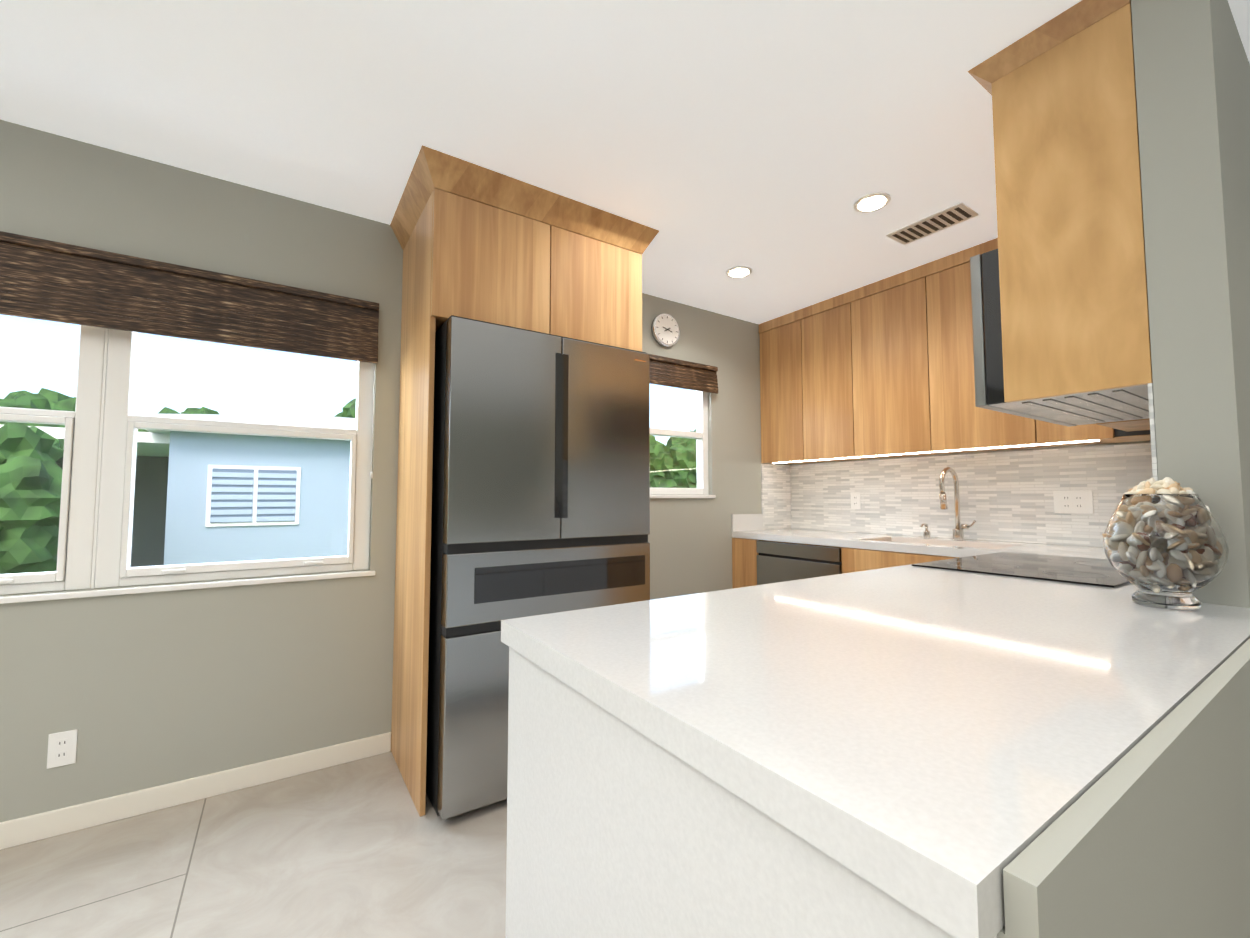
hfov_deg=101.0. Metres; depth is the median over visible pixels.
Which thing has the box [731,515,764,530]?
backsplash
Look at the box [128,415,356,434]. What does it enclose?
transom
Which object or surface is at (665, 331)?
clock
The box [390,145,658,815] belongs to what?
tall cabinet
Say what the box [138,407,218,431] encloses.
tree
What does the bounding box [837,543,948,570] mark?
base cabinet
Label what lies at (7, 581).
big window left latch
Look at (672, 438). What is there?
window
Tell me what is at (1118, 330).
upper cabinet
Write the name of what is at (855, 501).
outlet
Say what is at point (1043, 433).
upper cabinet
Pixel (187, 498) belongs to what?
window
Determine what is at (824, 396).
upper cabinet
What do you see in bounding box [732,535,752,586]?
base cabinet
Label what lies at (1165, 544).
shell bowl
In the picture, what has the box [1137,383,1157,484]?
backsplash
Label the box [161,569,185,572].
big window right latch
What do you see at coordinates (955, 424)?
upper cabinet
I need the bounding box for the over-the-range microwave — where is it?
[970,249,1149,426]
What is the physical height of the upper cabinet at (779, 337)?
1.038 m
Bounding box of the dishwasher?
[756,541,841,584]
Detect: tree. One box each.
[0,388,75,427]
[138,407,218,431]
[334,398,355,417]
[650,435,655,487]
[650,441,696,487]
[666,429,695,447]
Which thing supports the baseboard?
attached to the wall at (146, 690)
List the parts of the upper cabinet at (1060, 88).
crown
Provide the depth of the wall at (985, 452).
2.86 m
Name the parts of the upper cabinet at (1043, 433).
door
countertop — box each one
[501,543,1249,937]
[733,529,1020,554]
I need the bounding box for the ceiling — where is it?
[0,0,1249,323]
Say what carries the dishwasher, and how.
in the base cabinet at (773, 559)
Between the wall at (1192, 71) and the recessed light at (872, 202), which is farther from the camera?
the recessed light at (872, 202)
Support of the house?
on the lawn
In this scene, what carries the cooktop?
in the countertop at (916, 730)
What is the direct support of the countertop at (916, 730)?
on the panel
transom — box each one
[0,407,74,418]
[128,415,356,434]
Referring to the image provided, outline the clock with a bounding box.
[651,314,679,346]
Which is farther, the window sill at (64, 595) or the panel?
the window sill at (64, 595)
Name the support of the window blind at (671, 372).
attached to the wall at (146, 690)
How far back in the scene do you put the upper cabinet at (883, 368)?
3.03 m
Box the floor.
[0,751,506,937]
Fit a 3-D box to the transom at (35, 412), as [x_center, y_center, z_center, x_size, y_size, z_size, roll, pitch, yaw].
[-2.322,-0.206,1.679,0.762,0.023,0.070,2,-4,-34]
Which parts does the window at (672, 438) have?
small window frame, small window frame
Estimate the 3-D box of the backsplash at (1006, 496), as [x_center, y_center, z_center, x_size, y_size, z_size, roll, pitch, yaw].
[1.907,0.162,3.024,0.009,0.484,2.287,2,-4,-34]
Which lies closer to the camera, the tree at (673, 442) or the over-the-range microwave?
the over-the-range microwave
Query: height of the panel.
0.874 m
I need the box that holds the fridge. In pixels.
[426,315,649,819]
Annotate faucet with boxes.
[939,467,975,539]
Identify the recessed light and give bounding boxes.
[726,266,751,277]
[853,192,890,212]
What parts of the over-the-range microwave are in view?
door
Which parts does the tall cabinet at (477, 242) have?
door, crown, door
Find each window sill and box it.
[0,570,375,603]
[650,495,715,497]
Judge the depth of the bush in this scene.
5.14 m
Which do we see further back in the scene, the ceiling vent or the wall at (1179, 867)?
the ceiling vent
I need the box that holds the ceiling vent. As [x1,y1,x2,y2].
[886,202,978,244]
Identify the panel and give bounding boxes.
[517,659,940,937]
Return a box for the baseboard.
[0,732,390,849]
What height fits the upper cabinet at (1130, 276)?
0.543 m
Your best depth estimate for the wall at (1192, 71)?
1.21 m
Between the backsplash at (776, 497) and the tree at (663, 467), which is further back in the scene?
the tree at (663, 467)
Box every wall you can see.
[0,120,789,821]
[790,441,1150,546]
[997,689,1249,937]
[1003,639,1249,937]
[1131,0,1249,607]
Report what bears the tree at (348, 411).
on the lawn
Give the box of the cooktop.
[909,551,1129,586]
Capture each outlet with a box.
[47,729,77,768]
[851,492,860,508]
[1053,490,1093,513]
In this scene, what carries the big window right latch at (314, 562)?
attached to the window at (187, 498)
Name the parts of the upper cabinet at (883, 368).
door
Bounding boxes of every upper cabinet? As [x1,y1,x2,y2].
[759,310,816,463]
[799,293,874,461]
[847,266,938,458]
[919,238,1046,453]
[987,0,1144,283]
[1031,419,1121,446]
[1051,256,1147,303]
[1083,292,1152,431]
[1107,427,1150,441]
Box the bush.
[0,422,63,573]
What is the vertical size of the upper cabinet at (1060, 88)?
0.543 m
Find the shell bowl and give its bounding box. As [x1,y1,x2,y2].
[1102,477,1228,609]
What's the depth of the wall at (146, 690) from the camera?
2.07 m
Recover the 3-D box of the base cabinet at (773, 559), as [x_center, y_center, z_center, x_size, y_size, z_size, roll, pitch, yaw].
[1.306,0.900,3.310,0.648,0.874,0.612,2,-4,-34]
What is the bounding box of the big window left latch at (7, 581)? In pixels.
[0,579,13,582]
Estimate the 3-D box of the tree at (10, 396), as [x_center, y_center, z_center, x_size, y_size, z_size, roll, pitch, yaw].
[-18.642,-0.008,16.336,5.373,5.318,5.387,2,-4,-34]
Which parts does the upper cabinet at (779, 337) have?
door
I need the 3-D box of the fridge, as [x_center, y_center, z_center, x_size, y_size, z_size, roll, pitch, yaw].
[-0.450,0.372,2.367,0.898,1.825,0.690,2,-4,-34]
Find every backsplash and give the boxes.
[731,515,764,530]
[761,464,792,529]
[789,444,1136,546]
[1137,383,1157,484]
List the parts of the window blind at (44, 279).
panel, cord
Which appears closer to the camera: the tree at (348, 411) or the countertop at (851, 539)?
the countertop at (851, 539)
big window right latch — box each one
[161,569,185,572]
[304,561,322,564]
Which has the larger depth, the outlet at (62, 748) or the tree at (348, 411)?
the tree at (348, 411)
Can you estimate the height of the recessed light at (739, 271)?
0.008 m
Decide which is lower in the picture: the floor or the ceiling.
the floor
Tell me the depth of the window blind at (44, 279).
1.98 m
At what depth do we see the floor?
1.60 m
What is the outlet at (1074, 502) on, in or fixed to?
attached to the backsplash at (1006, 496)
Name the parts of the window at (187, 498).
left frame of the big window, glass, top sash of the big left window, glass of the big left window, left frame of the big window, big window mullion, frame of the big right window, big window right sash, frame of the big right window, big window right sash, glass, window big sash, upper right glass of the big window, big window right sash, frame of the big right window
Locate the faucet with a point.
(958, 533)
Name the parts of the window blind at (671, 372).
panel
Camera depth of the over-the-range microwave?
1.57 m
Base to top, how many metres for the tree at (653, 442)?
5.474 m
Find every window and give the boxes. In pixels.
[0,315,374,594]
[649,385,708,494]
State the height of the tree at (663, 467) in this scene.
5.041 m
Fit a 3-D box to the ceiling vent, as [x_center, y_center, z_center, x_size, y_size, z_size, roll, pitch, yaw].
[1.454,-1.159,2.453,0.170,0.009,0.340,2,-4,-34]
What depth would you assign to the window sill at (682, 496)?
3.36 m
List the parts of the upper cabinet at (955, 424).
door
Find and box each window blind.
[0,231,378,477]
[646,353,717,393]
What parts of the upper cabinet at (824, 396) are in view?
door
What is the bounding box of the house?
[0,413,355,566]
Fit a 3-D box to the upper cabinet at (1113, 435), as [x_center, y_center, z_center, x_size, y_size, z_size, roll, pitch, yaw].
[2.312,-0.623,2.171,0.328,0.970,0.344,2,-4,-34]

